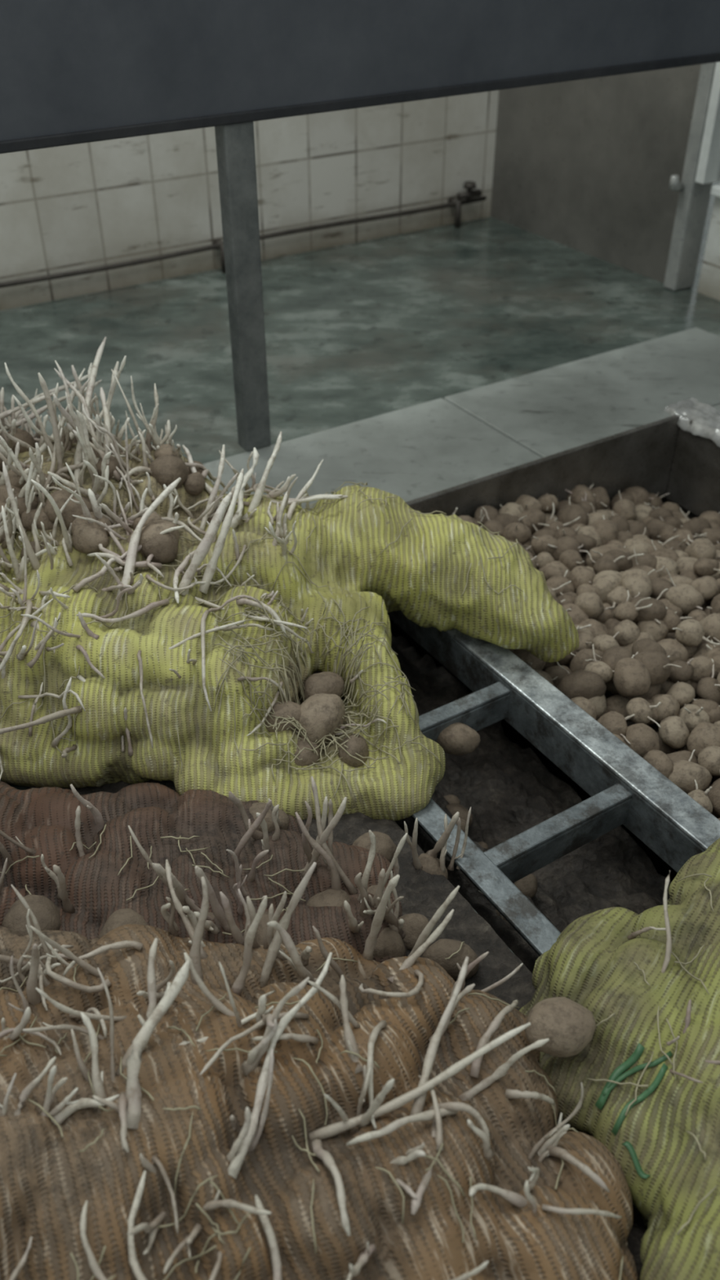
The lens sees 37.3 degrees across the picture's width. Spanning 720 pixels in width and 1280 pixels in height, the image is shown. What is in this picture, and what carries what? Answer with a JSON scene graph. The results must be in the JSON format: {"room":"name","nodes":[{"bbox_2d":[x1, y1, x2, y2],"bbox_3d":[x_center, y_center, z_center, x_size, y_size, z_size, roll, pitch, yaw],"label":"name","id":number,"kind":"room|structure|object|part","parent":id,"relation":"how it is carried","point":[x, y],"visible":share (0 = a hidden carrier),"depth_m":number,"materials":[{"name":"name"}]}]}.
{"room":"warehouse","nodes":[
{"label":"warehouse","id":0,"kind":"room"},
{"bbox_2d":[0,89,498,310],"bbox_3d":[-1.407,-2.186,2.415,4.500,3.000,0.100,-21,42,-25],"label":"wall","id":1,"kind":"structure","parent":0,"point":[71,207],"depth_m":3.62,"materials":[{"name":"tile"}]},
{"bbox_2d":[0,181,486,288],"bbox_3d":[-1.347,-1.015,3.222,4.340,0.158,0.074,-21,42,-25],"label":"pipe","id":2,"kind":"object","parent":1,"relation":"attached to","point":[469,186],"visible":0.93,"depth_m":3.75,"materials":[{"name":"metal"}]},
{"bbox_2d":[0,181,719,951],"bbox_3d":[0.531,0.145,2.223,6.100,0.500,4.600,-21,42,-25],"label":"floor","id":3,"kind":"structure","parent":0,"point":[359,331],"depth_m":3.27,"materials":[{"name":"concrete"}]},
{"bbox_2d":[22,779,647,1279],"bbox_3d":[-0.329,0.884,0.795,1.745,0.028,2.050,-21,42,-25],"label":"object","id":4,"kind":"structure","parent":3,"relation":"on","point":[424,893],"depth_m":1.48,"materials":[{"name":"brown soil"}]},
{"bbox_2d":[0,780,407,963],"bbox_3d":[-0.470,0.267,1.448,1.066,0.235,0.427,0,37,0],"label":"sack","id":5,"kind":"object","parent":4,"relation":"on","point":[95,855],"visible":0.66,"depth_m":1.45,"materials":[{"name":"fabric"}]},
{"bbox_2d":[0,859,638,1279],"bbox_3d":[-0.208,0.540,1.057,0.980,0.267,0.738,4,37,5],"label":"sack","id":6,"kind":"object","parent":4,"relation":"on","point":[173,1107],"visible":1,"depth_m":1.08,"materials":[{"name":"brown fabric"}]},
{"bbox_2d":[519,837,719,1279],"bbox_3d":[0.589,0.484,1.168,0.732,0.223,0.782,-10,38,-13],"label":"sack","id":7,"kind":"object","parent":4,"relation":"on","point":[651,978],"visible":0.88,"depth_m":1.20,"materials":[{"name":"fabric"}]},
{"bbox_2d":[595,1043,672,1178],"bbox_3d":[0.292,0.502,1.156,0.069,0.046,0.131,13,39,16],"label":"strap","id":8,"kind":"object","parent":7,"relation":"on","point":[616,1075],"visible":1,"depth_m":1.18,"materials":[{"name":"plastic"}]},
{"bbox_2d":[0,0,719,451],"bbox_3d":[-0.291,-0.927,2.218,3.600,1.219,0.078,-21,42,-25],"label":"frame","id":9,"kind":"object","parent":3,"relation":"on","point":[73,72],"visible":1,"depth_m":2.16,"materials":[{"name":"paint"}]},
{"bbox_3d":[-0.254,-0.758,2.360,0.068,0.719,0.048,-21,42,-25],"label":"leg","id":10,"kind":"part","parent":9,"relation":"part of","materials":[{"name":"metal"}]},
{"bbox_3d":[-0.280,-1.214,1.981,3.600,0.435,0.020,-21,42,-25],"label":"plate","id":11,"kind":"part","parent":9,"relation":"part of","materials":[{"name":"paint"}]},
{"bbox_2d":[202,327,719,518],"bbox_3d":[0.440,0.126,1.956,2.730,0.252,2.157,-21,42,-25],"label":"concrete curb","id":12,"kind":"object","parent":3,"relation":"on","point":[646,415],"visible":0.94,"depth_m":2.66,"materials":[{"name":"concrete"}]},
{"bbox_2d":[0,337,579,821],"bbox_3d":[-0.403,-0.147,1.758,1.550,0.524,0.923,7,37,9],"label":"sack","id":13,"kind":"object","parent":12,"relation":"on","point":[158,623],"visible":0.99,"depth_m":1.73,"materials":[{"name":"yellow fabric"}]},
{"bbox_2d":[312,634,671,973],"bbox_3d":[0.279,0.358,1.730,0.405,0.170,1.680,-21,42,-25],"label":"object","id":14,"kind":"structure","parent":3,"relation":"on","point":[508,789],"depth_m":1.86,"materials":[{"name":"brown soil"}]},
{"bbox_2d":[0,722,595,1057],"bbox_3d":[0.174,0.433,1.433,1.091,0.398,0.951,26,44,30],"label":"potatoes","id":15,"kind":"object","parent":14,"relation":"on","point":[569,1026],"visible":0.5,"depth_m":1.39,"materials":[{"name":"brown food"}]},
{"bbox_2d":[387,609,719,955],"bbox_3d":[0.279,0.270,1.664,0.375,0.090,1.630,-21,42,-25],"label":"support frame","id":16,"kind":"object","parent":3,"relation":"on","point":[624,788],"visible":0.34,"depth_m":1.67,"materials":[{"name":"grey metal"}]},
{"bbox_3d":[0.140,0.299,1.575,0.045,0.008,1.630,-21,42,-25],"label":"rail","id":17,"kind":"part","parent":16,"relation":"part of","materials":[{"name":"metal"}]},
{"bbox_3d":[0.412,0.187,1.708,0.060,0.008,1.630,-21,42,-25],"label":"rail","id":18,"kind":"part","parent":16,"relation":"part of","materials":[{"name":"grey metal"}]},
{"bbox_2d":[445,483,719,820],"bbox_3d":[0.829,0.118,2.015,0.986,0.282,1.708,-21,42,-25],"label":"heap","id":19,"kind":"object","parent":3,"relation":"on","point":[637,578],"visible":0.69,"depth_m":2.10,"materials":[{"name":"brown food"}]},
{"bbox_2d":[663,62,719,291],"bbox_3d":[1.054,-2.363,2.659,0.147,2.990,0.100,-21,42,-25],"label":"post","id":20,"kind":"object","parent":3,"relation":"on","point":[701,168],"visible":1,"depth_m":3.34,"materials":[{"name":"grey metal"}]},
{"bbox_3d":[0.996,-1.438,3.358,0.053,0.053,0.033,-28,45,-32],"label":"knob","id":21,"kind":"part","parent":20,"relation":"part of","materials":[{"name":"grey metal"}]},
{"bbox_2d":[489,64,719,300],"bbox_3d":[1.809,-1.743,1.824,0.130,3.000,4.600,-21,42,-25],"label":"wall","id":22,"kind":"structure","parent":0,"point":[587,166],"depth_m":3.67,"materials":[{"name":"grey concrete"}]},
{"bbox_2d":[710,184,719,197],"bbox_3d":[2.104,-0.536,2.172,0.150,0.030,3.530,-21,42,-25],"label":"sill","id":23,"kind":"structure","parent":22,"relation":"on","point":[715,189],"depth_m":3.32,"materials":[{"name":"white"}]}
]}

